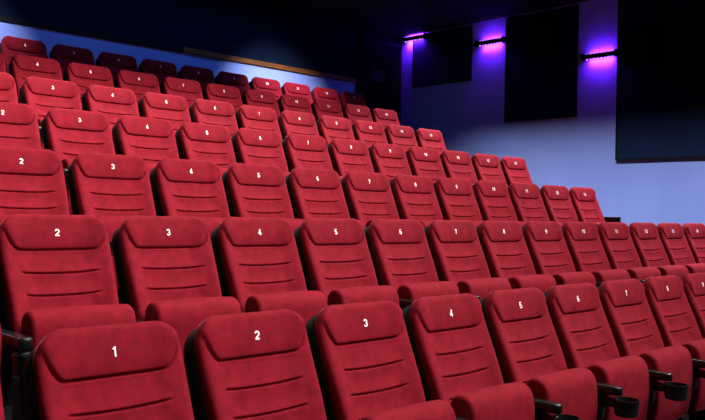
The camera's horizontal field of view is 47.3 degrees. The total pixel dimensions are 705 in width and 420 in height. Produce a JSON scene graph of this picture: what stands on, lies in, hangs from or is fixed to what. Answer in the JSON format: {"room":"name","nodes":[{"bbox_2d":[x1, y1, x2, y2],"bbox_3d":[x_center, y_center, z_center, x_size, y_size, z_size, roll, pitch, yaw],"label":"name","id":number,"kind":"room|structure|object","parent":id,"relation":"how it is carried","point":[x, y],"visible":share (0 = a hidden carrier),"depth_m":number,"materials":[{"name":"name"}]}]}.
{"room":"auditorium","nodes":[
{"label":"auditorium","id":0,"kind":"room"},
{"bbox_2d":[0,292,121,324],"bbox_3d":[-0.911,1.035,6.689,13.030,1.405,1.129,1,0,-44],"label":"floor","id":1,"kind":"structure","parent":0,"point":[118,293],"depth_m":5.29,"materials":[{"name":"carpet"}]},
{"bbox_2d":[0,102,68,188],"bbox_3d":[-2.280,-0.227,5.482,0.607,1.055,0.643,1,0,-44],"label":"seat","id":2,"kind":"object","parent":1,"relation":"on","point":[19,128],"visible":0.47,"depth_m":5.64,"materials":[{"name":"red fabric"}]},
{"bbox_2d":[41,107,114,214],"bbox_3d":[-1.878,-0.218,5.872,0.607,1.055,0.643,1,0,-44],"label":"seat","id":3,"kind":"object","parent":1,"relation":"on","point":[69,133],"visible":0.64,"depth_m":5.92,"materials":[{"name":"red fabric"}]},
{"bbox_2d":[61,158,72,214],"bbox_3d":[-1.867,-0.142,5.799,0.454,0.446,0.167,1,0,-44],"label":"seat cushion","id":4,"kind":"object","parent":3,"relation":"on","point":[66,162],"depth_m":5.62,"materials":[{"name":"red fabric"}]},
{"bbox_2d":[112,115,178,211],"bbox_3d":[-1.475,-0.208,6.261,0.607,1.055,0.643,1,0,-44],"label":"seat","id":5,"kind":"object","parent":1,"relation":"on","point":[153,140],"visible":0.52,"depth_m":6.32,"materials":[{"name":"red fabric"}]},
{"bbox_2d":[146,163,155,211],"bbox_3d":[-1.464,-0.132,6.189,0.454,0.446,0.167,1,0,-44],"label":"seat cushion","id":6,"kind":"object","parent":5,"relation":"on","point":[150,166],"depth_m":6.06,"materials":[{"name":"red fabric"}]},
{"bbox_2d":[175,122,235,175],"bbox_3d":[-1.073,-0.199,6.651,0.607,1.055,0.643,1,0,-44],"label":"seat","id":7,"kind":"object","parent":1,"relation":"on","point":[194,141],"visible":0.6,"depth_m":6.72,"materials":[{"name":"red fabric"}]},
{"bbox_2d":[231,128,289,176],"bbox_3d":[-0.671,-0.189,7.040,0.607,1.055,0.643,1,0,-44],"label":"seat","id":8,"kind":"object","parent":1,"relation":"on","point":[250,146],"visible":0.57,"depth_m":7.11,"materials":[{"name":"red fabric"}]},
{"bbox_2d":[282,133,342,178],"bbox_3d":[-0.268,-0.179,7.430,0.607,1.055,0.643,1,0,-44],"label":"seat","id":9,"kind":"object","parent":1,"relation":"on","point":[300,150],"visible":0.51,"depth_m":7.49,"materials":[{"name":"red fabric"}]},
{"bbox_2d":[327,138,374,176],"bbox_3d":[0.134,-0.170,7.819,0.607,1.055,0.643,1,0,-44],"label":"seat","id":10,"kind":"object","parent":1,"relation":"on","point":[346,155],"visible":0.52,"depth_m":7.88,"materials":[{"name":"red fabric"}]},
{"bbox_2d":[368,142,411,180],"bbox_3d":[0.536,-0.160,8.209,0.607,1.055,0.643,1,0,-44],"label":"seat","id":11,"kind":"object","parent":1,"relation":"on","point":[390,160],"visible":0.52,"depth_m":8.27,"materials":[{"name":"red fabric"}]},
{"bbox_2d":[405,146,445,182],"bbox_3d":[0.939,-0.151,8.598,0.607,1.055,0.643,1,0,-44],"label":"seat","id":12,"kind":"object","parent":1,"relation":"on","point":[422,161],"visible":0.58,"depth_m":8.67,"materials":[{"name":"red fabric"}]},
{"bbox_2d":[439,150,477,184],"bbox_3d":[1.341,-0.141,8.987,0.607,1.055,0.643,1,0,-44],"label":"seat","id":13,"kind":"object","parent":1,"relation":"on","point":[456,164],"visible":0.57,"depth_m":9.06,"materials":[{"name":"red fabric"}]},
{"bbox_2d":[471,153,508,186],"bbox_3d":[1.743,-0.131,9.377,0.607,1.055,0.643,1,0,-44],"label":"seat","id":14,"kind":"object","parent":1,"relation":"on","point":[487,167],"visible":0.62,"depth_m":9.45,"materials":[{"name":"red fabric"}]},
{"bbox_2d":[500,156,539,188],"bbox_3d":[2.145,-0.122,9.766,0.607,1.055,0.643,1,0,-44],"label":"seat","id":15,"kind":"object","parent":1,"relation":"on","point":[514,169],"visible":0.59,"depth_m":9.83,"materials":[{"name":"red fabric"}]},
{"bbox_2d":[12,384,192,419],"bbox_3d":[-0.134,1.244,5.881,13.030,1.011,1.118,1,0,-44],"label":"floor","id":16,"kind":"structure","parent":0,"point":[16,413],"depth_m":3.73,"materials":[{"name":"carpet"}]},
{"bbox_2d":[0,146,112,255],"bbox_3d":[-1.727,0.173,4.452,0.607,1.055,0.643,1,0,-44],"label":"seat","id":17,"kind":"object","parent":16,"relation":"on","point":[32,181],"visible":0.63,"depth_m":4.57,"materials":[{"name":"red fabric"}]},
{"bbox_2d":[67,152,155,291],"bbox_3d":[-1.324,0.183,4.842,0.607,1.055,0.643,1,0,-44],"label":"seat","id":18,"kind":"object","parent":16,"relation":"on","point":[112,188],"visible":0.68,"depth_m":4.88,"materials":[{"name":"red fabric"}]},
{"bbox_2d":[98,216,130,291],"bbox_3d":[-1.313,0.259,4.769,0.454,0.446,0.167,1,0,-44],"label":"seat cushion","id":19,"kind":"object","parent":18,"relation":"on","point":[112,223],"depth_m":4.62,"materials":[{"name":"red fabric"}]},
{"bbox_2d":[150,158,229,237],"bbox_3d":[-0.922,0.193,5.231,0.607,1.055,0.643,1,0,-44],"label":"seat","id":20,"kind":"object","parent":16,"relation":"on","point":[180,187],"visible":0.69,"depth_m":5.28,"materials":[{"name":"red fabric"}]},
{"bbox_2d":[198,217,225,237],"bbox_3d":[-0.911,0.269,5.158,0.454,0.446,0.167,1,0,-44],"label":"seat cushion","id":21,"kind":"object","parent":20,"relation":"on","point":[212,223],"depth_m":5.10,"materials":[{"name":"red fabric"}]},
{"bbox_2d":[222,163,304,232],"bbox_3d":[-0.520,0.202,5.620,0.607,1.055,0.643,1,0,-44],"label":"seat","id":22,"kind":"object","parent":16,"relation":"on","point":[251,190],"visible":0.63,"depth_m":5.67,"materials":[{"name":"red fabric"}]},
{"bbox_2d":[285,167,365,228],"bbox_3d":[-0.117,0.212,6.010,0.607,1.055,0.643,1,0,-44],"label":"seat","id":23,"kind":"object","parent":16,"relation":"on","point":[313,193],"visible":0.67,"depth_m":6.06,"materials":[{"name":"red fabric"}]},
{"bbox_2d":[340,171,398,226],"bbox_3d":[0.285,0.221,6.399,0.607,1.055,0.643,1,0,-44],"label":"seat","id":24,"kind":"object","parent":16,"relation":"on","point":[368,196],"visible":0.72,"depth_m":6.45,"materials":[{"name":"red fabric"}]},
{"bbox_2d":[389,174,442,227],"bbox_3d":[0.687,0.231,6.789,0.607,1.055,0.643,1,0,-44],"label":"seat","id":25,"kind":"object","parent":16,"relation":"on","point":[414,197],"visible":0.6,"depth_m":6.84,"materials":[{"name":"red fabric"}]},
{"bbox_2d":[433,177,482,226],"bbox_3d":[1.089,0.240,7.178,0.607,1.055,0.643,1,0,-44],"label":"seat","id":26,"kind":"object","parent":16,"relation":"on","point":[456,199],"visible":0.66,"depth_m":7.24,"materials":[{"name":"red fabric"}]},
{"bbox_2d":[472,180,525,226],"bbox_3d":[1.492,0.250,7.568,0.607,1.055,0.643,1,0,-44],"label":"seat","id":27,"kind":"object","parent":16,"relation":"on","point":[493,199],"visible":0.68,"depth_m":7.62,"materials":[{"name":"red fabric"}]},
{"bbox_2d":[508,182,562,225],"bbox_3d":[1.894,0.260,7.957,0.607,1.055,0.643,1,0,-44],"label":"seat","id":28,"kind":"object","parent":16,"relation":"on","point":[526,198],"visible":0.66,"depth_m":8.02,"materials":[{"name":"red fabric"}]},
{"bbox_2d":[540,185,578,224],"bbox_3d":[2.296,0.269,8.347,0.607,1.055,0.643,1,0,-44],"label":"seat","id":29,"kind":"object","parent":16,"relation":"on","point":[557,201],"visible":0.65,"depth_m":8.41,"materials":[{"name":"red fabric"}]},
{"bbox_2d":[569,187,620,225],"bbox_3d":[2.688,0.279,8.744,0.614,1.055,0.687,1,0,-44],"label":"seat","id":30,"kind":"object","parent":16,"relation":"on","point":[586,206],"visible":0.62,"depth_m":8.82,"materials":[{"name":"red fabric"}]},
{"bbox_2d":[0,0,401,125],"bbox_3d":[-3.705,-1.750,9.644,13.030,3.287,0.250,1,0,-44],"label":"wall","id":31,"kind":"structure","parent":0,"point":[249,29],"depth_m":11.18,"materials":[{"name":"blue paint"}]},
{"bbox_2d":[0,15,182,52],"bbox_3d":[-5.284,-2.214,7.921,8.350,0.065,0.020,1,0,-44],"label":"trim","id":32,"kind":"structure","parent":31,"relation":"attached to","point":[2,18],"depth_m":9.88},
{"bbox_2d":[183,47,356,82],"bbox_3d":[-1.111,-2.127,11.950,3.250,0.070,0.035,1,0,-44],"label":"trim","id":33,"kind":"structure","parent":31,"relation":"attached to","point":[185,49],"depth_m":11.77,"materials":[{"name":"brown wood"}]},
{"bbox_2d":[356,36,401,122],"bbox_3d":[0.440,-1.784,13.473,1.030,2.089,0.050,1,0,-44],"label":"door","id":34,"kind":"structure","parent":31,"relation":"in","point":[371,53],"depth_m":13.46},
{"bbox_2d":[256,0,590,36],"bbox_3d":[0.964,-3.071,4.853,13.030,0.100,13.700,1,0,-44],"label":"ceiling","id":35,"kind":"structure","parent":0,"point":[402,18],"depth_m":12.07,"materials":[{"name":"black paint"}]},
{"bbox_2d":[401,0,704,225],"bbox_3d":[4.205,-0.689,10.599,0.300,5.087,10.000,1,0,-44],"label":"wall","id":36,"kind":"structure","parent":0,"point":[579,151],"depth_m":11.42,"materials":[{"name":"blue paint"}]},
{"bbox_2d":[412,25,472,87],"bbox_3d":[1.461,-2.506,13.243,0.028,0.880,1.245,1,0,-44],"label":"acoustic panel","id":37,"kind":"object","parent":36,"relation":"attached to","point":[445,56],"visible":0.98,"depth_m":13.20,"materials":[{"name":"fabric"}]},
{"bbox_2d":[504,5,578,122],"bbox_3d":[2.770,-2.128,11.882,0.028,1.595,1.230,1,0,-44],"label":"acoustic panel","id":38,"kind":"object","parent":36,"relation":"attached to","point":[540,86],"visible":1,"depth_m":11.87,"materials":[{"name":"fabric"}]},
{"bbox_2d":[615,0,704,160],"bbox_3d":[4.133,-1.785,10.465,0.028,2.240,1.490,1,0,-44],"label":"acoustic panel","id":39,"kind":"object","parent":36,"relation":"attached to","point":[660,105],"visible":1,"depth_m":10.51,"materials":[{"name":"fabric"}]},
{"bbox_3d":[2.018,1.633,3.648,13.030,0.300,2.870,1,0,-44],"label":"floor","id":40,"kind":"structure","parent":0,"visible":0},
{"bbox_2d":[23,321,193,419],"bbox_3d":[-0.605,0.898,2.447,0.607,1.055,0.643,1,0,-44],"label":"seat","id":41,"kind":"object","parent":40,"relation":"on","point":[126,371],"visible":1,"depth_m":2.52,"materials":[{"name":"red fabric"}]},
{"bbox_2d":[183,309,326,419],"bbox_3d":[-0.201,0.907,2.838,0.607,1.055,0.643,1,0,-44],"label":"seat","id":42,"kind":"object","parent":40,"relation":"on","point":[260,365],"visible":1,"depth_m":2.90,"materials":[{"name":"red fabric"}]},
{"bbox_2d":[305,300,468,419],"bbox_3d":[0.202,0.917,3.228,0.607,1.055,0.643,1,0,-44],"label":"seat","id":43,"kind":"object","parent":40,"relation":"on","point":[366,368],"visible":1,"depth_m":3.25,"materials":[{"name":"red fabric"}]},
{"bbox_2d":[360,400,455,419],"bbox_3d":[0.213,0.993,3.155,0.454,0.446,0.167,1,0,-44],"label":"seat cushion","id":44,"kind":"object","parent":43,"relation":"on","point":[435,409],"depth_m":3.15,"materials":[{"name":"red fabric"}]},
{"bbox_2d":[402,293,580,419],"bbox_3d":[0.604,0.927,3.617,0.607,1.055,0.643,1,0,-44],"label":"seat","id":45,"kind":"object","parent":40,"relation":"on","point":[455,357],"visible":0.91,"depth_m":3.62,"materials":[{"name":"red fabric"}]},
{"bbox_2d":[450,382,534,419],"bbox_3d":[0.615,1.003,3.544,0.454,0.446,0.167,1,0,-44],"label":"seat cushion","id":46,"kind":"object","parent":45,"relation":"on","point":[514,400],"depth_m":3.47,"materials":[{"name":"red fabric"}]},
{"bbox_2d":[480,287,639,419],"bbox_3d":[1.006,0.936,4.007,0.607,1.055,0.643,1,0,-44],"label":"seat","id":47,"kind":"object","parent":40,"relation":"on","point":[526,345],"visible":0.9,"depth_m":4.00,"materials":[{"name":"red fabric"}]},
{"bbox_2d":[526,367,597,419],"bbox_3d":[1.017,1.012,3.934,0.454,0.446,0.167,1,0,-44],"label":"seat cushion","id":48,"kind":"object","parent":47,"relation":"on","point":[575,389],"depth_m":3.88,"materials":[{"name":"red fabric"}]},
{"bbox_2d":[543,283,688,419],"bbox_3d":[1.409,0.946,4.396,0.607,1.055,0.643,1,0,-44],"label":"seat","id":49,"kind":"object","parent":40,"relation":"on","point":[584,334],"visible":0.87,"depth_m":4.38,"materials":[{"name":"red fabric"}]},
{"bbox_2d":[587,355,648,419],"bbox_3d":[1.419,1.022,4.323,0.454,0.446,0.167,1,0,-44],"label":"seat cushion","id":50,"kind":"object","parent":49,"relation":"on","point":[631,373],"depth_m":4.27,"materials":[{"name":"red fabric"}]},
{"bbox_2d":[596,278,704,419],"bbox_3d":[1.811,0.955,4.786,0.607,1.055,0.643,1,0,-44],"label":"seat","id":51,"kind":"object","parent":40,"relation":"on","point":[633,326],"visible":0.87,"depth_m":4.77,"materials":[{"name":"red fabric"}]},
{"bbox_2d":[639,345,692,419],"bbox_3d":[1.822,1.032,4.713,0.454,0.446,0.167,1,0,-44],"label":"seat cushion","id":52,"kind":"object","parent":51,"relation":"on","point":[677,360],"depth_m":4.63,"materials":[{"name":"red fabric"}]},
{"bbox_2d":[642,275,704,419],"bbox_3d":[2.213,0.965,5.175,0.607,1.055,0.643,1,0,-44],"label":"seat","id":53,"kind":"object","parent":40,"relation":"on","point":[675,320],"visible":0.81,"depth_m":5.19,"materials":[{"name":"red fabric"}]},
{"bbox_2d":[682,338,704,413],"bbox_3d":[2.224,1.041,5.102,0.454,0.446,0.167,1,0,-44],"label":"seat cushion","id":54,"kind":"object","parent":53,"relation":"on","point":[696,348],"depth_m":4.93,"materials":[{"name":"red fabric"}]},
{"bbox_2d":[680,272,704,338],"bbox_3d":[2.615,0.975,5.564,0.607,1.055,0.643,1,0,-44],"label":"seat","id":55,"kind":"object","parent":40,"relation":"on","point":[693,283],"visible":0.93,"depth_m":5.52,"materials":[{"name":"red fabric"}]},
{"bbox_3d":[0.638,1.441,5.079,13.030,0.641,1.110,1,0,-44],"label":"floor","id":56,"kind":"structure","parent":0,"visible":0},
{"bbox_2d":[0,325,32,419],"bbox_3d":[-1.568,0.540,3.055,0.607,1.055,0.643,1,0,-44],"label":"armrest","id":57,"kind":"object","parent":56,"relation":"on","point":[13,358],"visible":0.68,"depth_m":3.13,"materials":[{"name":"black plastic"}]},
{"bbox_2d":[0,214,178,418],"bbox_3d":[-1.157,0.550,3.453,0.607,1.055,0.643,1,0,-44],"label":"seat","id":58,"kind":"object","parent":56,"relation":"on","point":[57,271],"visible":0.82,"depth_m":3.47,"materials":[{"name":"red fabric"}]},
{"bbox_2d":[19,304,135,418],"bbox_3d":[-1.146,0.626,3.380,0.454,0.446,0.167,1,0,-44],"label":"seat cushion","id":59,"kind":"object","parent":58,"relation":"on","point":[36,324],"depth_m":3.28,"materials":[{"name":"red fabric"}]},
{"bbox_2d":[112,215,247,393],"bbox_3d":[-0.754,0.559,3.842,0.607,1.055,0.643,1,0,-44],"label":"seat","id":60,"kind":"object","parent":56,"relation":"on","point":[165,266],"visible":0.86,"depth_m":3.84,"materials":[{"name":"red fabric"}]},
{"bbox_2d":[145,297,240,393],"bbox_3d":[-0.744,0.635,3.769,0.454,0.446,0.167,1,0,-44],"label":"seat cushion","id":61,"kind":"object","parent":60,"relation":"on","point":[184,316],"depth_m":3.67,"materials":[{"name":"red fabric"}]},
{"bbox_2d":[210,217,329,326],"bbox_3d":[-0.352,0.569,4.232,0.607,1.055,0.643,1,0,-44],"label":"seat","id":62,"kind":"object","parent":56,"relation":"on","point":[257,259],"visible":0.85,"depth_m":4.24,"materials":[{"name":"red fabric"}]},
{"bbox_2d":[245,291,326,326],"bbox_3d":[-0.341,0.645,4.159,0.454,0.446,0.167,1,0,-44],"label":"seat cushion","id":63,"kind":"object","parent":62,"relation":"on","point":[307,304],"depth_m":4.11,"materials":[{"name":"red fabric"}]},
{"bbox_2d":[294,218,413,309],"bbox_3d":[0.050,0.579,4.621,0.607,1.055,0.643,1,0,-44],"label":"seat","id":64,"kind":"object","parent":56,"relation":"on","point":[336,261],"visible":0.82,"depth_m":4.63,"materials":[{"name":"red fabric"}]},
{"bbox_2d":[327,285,398,305],"bbox_3d":[0.061,0.655,4.548,0.454,0.446,0.167,1,0,-44],"label":"seat cushion","id":65,"kind":"object","parent":64,"relation":"on","point":[361,294],"depth_m":4.47,"materials":[{"name":"red fabric"}]},
{"bbox_2d":[364,219,479,299],"bbox_3d":[0.452,0.588,5.011,0.607,1.055,0.643,1,0,-44],"label":"seat","id":66,"kind":"object","parent":56,"relation":"on","point":[401,257],"visible":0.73,"depth_m":5.03,"materials":[{"name":"red fabric"}]},
{"bbox_2d":[397,281,458,299],"bbox_3d":[0.463,0.664,4.938,0.454,0.446,0.167,1,0,-44],"label":"seat cushion","id":67,"kind":"object","parent":66,"relation":"on","point":[413,291],"depth_m":4.84,"materials":[{"name":"red fabric"}]},
{"bbox_2d":[424,220,510,299],"bbox_3d":[0.855,0.598,5.400,0.607,1.055,0.643,1,0,-44],"label":"seat","id":68,"kind":"object","parent":56,"relation":"on","point":[458,257],"visible":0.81,"depth_m":5.41,"materials":[{"name":"red fabric"}]},
{"bbox_2d":[457,278,510,299],"bbox_3d":[0.866,0.674,5.327,0.454,0.446,0.167,1,0,-44],"label":"seat cushion","id":69,"kind":"object","parent":68,"relation":"on","point":[481,287],"depth_m":5.22,"materials":[{"name":"red fabric"}]},
{"bbox_2d":[476,220,555,292],"bbox_3d":[1.257,0.607,5.790,0.607,1.055,0.643,1,0,-44],"label":"seat","id":70,"kind":"object","parent":56,"relation":"on","point":[503,244],"visible":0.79,"depth_m":5.80,"materials":[{"name":"red fabric"}]},
{"bbox_2d":[508,274,555,292],"bbox_3d":[1.268,0.683,5.717,0.454,0.446,0.167,1,0,-44],"label":"seat cushion","id":71,"kind":"object","parent":70,"relation":"on","point":[543,282],"depth_m":5.64,"materials":[{"name":"red fabric"}]},
{"bbox_2d":[522,221,601,286],"bbox_3d":[1.659,0.617,6.179,0.607,1.055,0.643,1,0,-44],"label":"seat","id":72,"kind":"object","parent":56,"relation":"on","point":[547,247],"visible":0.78,"depth_m":6.20,"materials":[{"name":"red fabric"}]},
{"bbox_2d":[553,272,595,285],"bbox_3d":[1.670,0.693,6.106,0.454,0.446,0.167,1,0,-44],"label":"seat cushion","id":73,"kind":"object","parent":72,"relation":"on","point":[568,277],"depth_m":6.02,"materials":[{"name":"red fabric"}]},
{"bbox_2d":[561,221,643,282],"bbox_3d":[2.062,0.626,6.568,0.607,1.055,0.643,1,0,-44],"label":"seat","id":74,"kind":"object","parent":56,"relation":"on","point":[582,239],"visible":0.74,"depth_m":6.59,"materials":[{"name":"red fabric"}]},
{"bbox_2d":[591,269,630,281],"bbox_3d":[2.072,0.703,6.496,0.454,0.446,0.167,1,0,-44],"label":"seat cushion","id":75,"kind":"object","parent":74,"relation":"on","point":[610,274],"depth_m":6.40,"materials":[{"name":"red fabric"}]},
{"bbox_2d":[597,222,660,279],"bbox_3d":[2.464,0.636,6.958,0.607,1.055,0.643,1,0,-44],"label":"seat","id":76,"kind":"object","parent":56,"relation":"on","point":[615,237],"visible":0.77,"depth_m":6.98,"materials":[{"name":"red fabric"}]},
{"bbox_2d":[626,267,660,279],"bbox_3d":[2.475,0.712,6.885,0.454,0.446,0.167,1,0,-44],"label":"seat cushion","id":77,"kind":"object","parent":76,"relation":"on","point":[641,273],"depth_m":6.78,"materials":[{"name":"red fabric"}]},
{"bbox_2d":[628,222,688,277],"bbox_3d":[2.866,0.646,7.347,0.607,1.055,0.643,1,0,-44],"label":"seat","id":78,"kind":"object","parent":56,"relation":"on","point":[645,237],"visible":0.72,"depth_m":7.37,"materials":[{"name":"red fabric"}]},
{"bbox_2d":[656,265,688,277],"bbox_3d":[2.877,0.722,7.274,0.454,0.446,0.167,1,0,-44],"label":"seat cushion","id":79,"kind":"object","parent":78,"relation":"on","point":[678,270],"depth_m":7.19,"materials":[{"name":"red fabric"}]},
{"bbox_2d":[657,223,704,273],"bbox_3d":[3.268,0.655,7.737,0.607,1.055,0.643,1,0,-44],"label":"seat","id":80,"kind":"object","parent":56,"relation":"on","point":[673,239],"visible":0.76,"depth_m":7.78,"materials":[{"name":"red fabric"}]},
{"bbox_2d":[682,223,704,262],"bbox_3d":[3.671,0.665,8.126,0.607,1.055,0.643,1,0,-44],"label":"seat","id":81,"kind":"object","parent":56,"relation":"on","point":[694,233],"visible":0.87,"depth_m":8.15,"materials":[{"name":"red fabric"}]},
{"bbox_3d":[-1.691,0.830,7.500,13.030,1.791,1.125,1,0,-44],"label":"floor","id":82,"kind":"structure","parent":0,"visible":0},
{"bbox_2d":[0,72,43,143],"bbox_3d":[-2.853,-0.621,6.487,0.607,1.055,0.643,1,0,-44],"label":"seat","id":83,"kind":"object","parent":82,"relation":"on","point":[8,91],"visible":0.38,"depth_m":6.69,"materials":[{"name":"red fabric"}]},
{"bbox_2d":[19,76,112,148],"bbox_3d":[-2.451,-0.612,6.876,0.607,1.055,0.643,1,0,-44],"label":"seat","id":84,"kind":"object","parent":82,"relation":"on","point":[42,94],"visible":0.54,"depth_m":6.93,"materials":[{"name":"red fabric"}]},
{"bbox_2d":[82,85,139,153],"bbox_3d":[-2.049,-0.602,7.266,0.607,1.055,0.643,1,0,-44],"label":"seat","id":85,"kind":"object","parent":82,"relation":"on","point":[115,103],"visible":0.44,"depth_m":7.33,"materials":[{"name":"red fabric"}]},
{"bbox_2d":[138,92,190,134],"bbox_3d":[-1.647,-0.592,7.655,0.607,1.055,0.643,1,0,-44],"label":"seat","id":86,"kind":"object","parent":82,"relation":"on","point":[172,108],"visible":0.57,"depth_m":7.74,"materials":[{"name":"red fabric"}]},
{"bbox_2d":[189,99,238,136],"bbox_3d":[-1.244,-0.583,8.044,0.607,1.055,0.643,1,0,-44],"label":"seat","id":87,"kind":"object","parent":82,"relation":"on","point":[203,111],"visible":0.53,"depth_m":8.13,"materials":[{"name":"red fabric"}]},
{"bbox_2d":[235,105,282,141],"bbox_3d":[-0.842,-0.573,8.434,0.607,1.055,0.643,1,0,-44],"label":"seat","id":88,"kind":"object","parent":82,"relation":"on","point":[247,116],"visible":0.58,"depth_m":8.51,"materials":[{"name":"red fabric"}]},
{"bbox_2d":[277,110,318,139],"bbox_3d":[-0.440,-0.564,8.823,0.607,1.055,0.643,1,0,-44],"label":"seat","id":89,"kind":"object","parent":82,"relation":"on","point":[289,122],"visible":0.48,"depth_m":8.89,"materials":[{"name":"red fabric"}]},
{"bbox_2d":[316,115,354,144],"bbox_3d":[-0.037,-0.554,9.213,0.607,1.055,0.643,1,0,-44],"label":"seat","id":90,"kind":"object","parent":82,"relation":"on","point":[329,128],"visible":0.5,"depth_m":9.28,"materials":[{"name":"red fabric"}]},
{"bbox_2d":[351,120,387,147],"bbox_3d":[0.365,-0.544,9.602,0.607,1.055,0.643,1,0,-44],"label":"seat","id":91,"kind":"object","parent":82,"relation":"on","point":[369,132],"visible":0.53,"depth_m":9.67,"materials":[{"name":"red fabric"}]},
{"bbox_2d":[384,124,417,151],"bbox_3d":[0.767,-0.535,9.992,0.607,1.055,0.643,1,0,-44],"label":"seat","id":92,"kind":"object","parent":82,"relation":"on","point":[404,136],"visible":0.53,"depth_m":10.07,"materials":[{"name":"red fabric"}]},
{"bbox_2d":[414,128,445,154],"bbox_3d":[1.170,-0.525,10.381,0.607,1.055,0.643,1,0,-44],"label":"seat","id":93,"kind":"object","parent":82,"relation":"on","point":[426,138],"visible":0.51,"depth_m":10.47,"materials":[{"name":"red fabric"}]},
{"bbox_3d":[-2.466,0.626,8.306,13.030,2.174,1.117,1,0,-44],"label":"floor","id":94,"kind":"structure","parent":0,"visible":0},
{"bbox_2d":[8,54,82,109],"bbox_3d":[-2.987,-1.001,7.906,0.607,1.055,0.643,1,0,-44],"label":"seat","id":95,"kind":"object","parent":94,"relation":"on","point":[21,67],"visible":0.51,"depth_m":7.97,"materials":[{"name":"red fabric"}]},
{"bbox_2d":[63,62,113,102],"bbox_3d":[-2.585,-0.992,8.295,0.607,1.055,0.643,1,0,-44],"label":"seat","id":96,"kind":"object","parent":94,"relation":"on","point":[83,76],"visible":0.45,"depth_m":8.36,"materials":[{"name":"red fabric"}]},
{"bbox_2d":[113,70,160,104],"bbox_3d":[-2.183,-0.982,8.684,0.607,1.055,0.643,1,0,-44],"label":"seat","id":97,"kind":"object","parent":94,"relation":"on","point":[139,83],"visible":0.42,"depth_m":8.76,"materials":[{"name":"red fabric"}]},
{"bbox_2d":[159,77,202,108],"bbox_3d":[-1.780,-0.972,9.074,0.607,1.055,0.643,1,0,-44],"label":"seat","id":98,"kind":"object","parent":94,"relation":"on","point":[190,90],"visible":0.36,"depth_m":9.16,"materials":[{"name":"red fabric"}]},
{"bbox_2d":[202,83,242,111],"bbox_3d":[-1.378,-0.963,9.463,0.607,1.055,0.643,1,0,-44],"label":"seat","id":99,"kind":"object","parent":94,"relation":"on","point":[214,92],"visible":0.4,"depth_m":9.56,"materials":[{"name":"red fabric"}]},
{"bbox_2d":[241,89,279,116],"bbox_3d":[-0.976,-0.953,9.853,0.607,1.055,0.643,1,0,-44],"label":"seat","id":100,"kind":"object","parent":94,"relation":"on","point":[251,97],"visible":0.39,"depth_m":9.95,"materials":[{"name":"red fabric"}]},
{"bbox_2d":[277,94,312,114],"bbox_3d":[-0.574,-0.944,10.242,0.607,1.055,0.643,1,0,-44],"label":"seat","id":101,"kind":"object","parent":94,"relation":"on","point":[285,102],"visible":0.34,"depth_m":10.32,"materials":[{"name":"red fabric"}]},
{"bbox_2d":[311,99,343,120],"bbox_3d":[-0.171,-0.934,10.632,0.607,1.055,0.643,1,0,-44],"label":"seat","id":102,"kind":"object","parent":94,"relation":"on","point":[319,108],"visible":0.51,"depth_m":10.70,"materials":[{"name":"red fabric"}]},
{"bbox_2d":[342,104,372,124],"bbox_3d":[0.231,-0.924,11.021,0.607,1.055,0.643,1,0,-44],"label":"seat","id":103,"kind":"object","parent":94,"relation":"on","point":[353,113],"visible":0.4,"depth_m":11.09,"materials":[{"name":"red fabric"}]},
{"bbox_2d":[371,108,399,128],"bbox_3d":[0.633,-0.915,11.411,0.607,1.055,0.643,1,0,-44],"label":"seat","id":104,"kind":"object","parent":94,"relation":"on","point":[385,117],"visible":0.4,"depth_m":11.48,"materials":[{"name":"red fabric"}]},
{"bbox_3d":[-3.430,0.433,9.306,13.030,2.531,1.665,1,0,-44],"label":"floor","id":105,"kind":"structure","parent":0,"visible":0},
{"bbox_2d":[0,36,63,80],"bbox_3d":[-3.452,-1.363,8.747,0.607,1.055,0.643,1,0,-44],"label":"seat","id":106,"kind":"object","parent":105,"relation":"on","point":[10,46],"visible":0.36,"depth_m":8.81,"materials":[{"name":"red fabric"}]},
{"bbox_2d":[49,44,94,79],"bbox_3d":[-3.050,-1.354,9.137,0.607,1.055,0.643,1,0,-44],"label":"seat","id":107,"kind":"object","parent":105,"relation":"on","point":[65,55],"visible":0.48,"depth_m":9.20,"materials":[{"name":"red fabric"}]},
{"bbox_2d":[95,52,137,84],"bbox_3d":[-2.648,-1.344,9.526,0.607,1.055,0.643,1,0,-44],"label":"seat","id":108,"kind":"object","parent":105,"relation":"on","point":[115,63],"visible":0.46,"depth_m":9.60,"materials":[{"name":"red fabric"}]},
{"bbox_2d":[138,59,178,86],"bbox_3d":[-2.245,-1.335,9.916,0.607,1.055,0.643,1,0,-44],"label":"seat","id":109,"kind":"object","parent":105,"relation":"on","point":[161,70],"visible":0.31,"depth_m":9.99,"materials":[{"name":"red fabric"}]},
{"bbox_2d":[178,65,215,89],"bbox_3d":[-1.843,-1.325,10.305,0.607,1.055,0.643,1,0,-44],"label":"seat","id":110,"kind":"object","parent":105,"relation":"on","point":[203,76],"visible":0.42,"depth_m":10.40,"materials":[{"name":"red fabric"}]},
{"bbox_2d":[215,71,249,94],"bbox_3d":[-1.441,-1.315,10.695,0.607,1.055,0.643,1,0,-44],"label":"seat","id":111,"kind":"object","parent":105,"relation":"on","point":[240,81],"visible":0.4,"depth_m":10.79,"materials":[{"name":"red fabric"}]},
{"bbox_2d":[249,77,282,99],"bbox_3d":[-1.038,-1.306,11.084,0.607,1.055,0.643,1,0,-44],"label":"seat","id":112,"kind":"object","parent":105,"relation":"on","point":[257,83],"visible":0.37,"depth_m":11.18,"materials":[{"name":"red fabric"}]},
{"bbox_2d":[281,82,312,104],"bbox_3d":[-0.636,-1.296,11.473,0.607,1.055,0.643,1,0,-44],"label":"seat","id":113,"kind":"object","parent":105,"relation":"on","point":[288,88],"visible":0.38,"depth_m":11.57,"materials":[{"name":"red fabric"}]},
{"bbox_2d":[311,87,341,108],"bbox_3d":[-0.234,-1.287,11.863,0.607,1.055,0.643,1,0,-44],"label":"seat","id":114,"kind":"object","parent":105,"relation":"on","point":[319,93],"visible":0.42,"depth_m":11.95,"materials":[{"name":"red fabric"}]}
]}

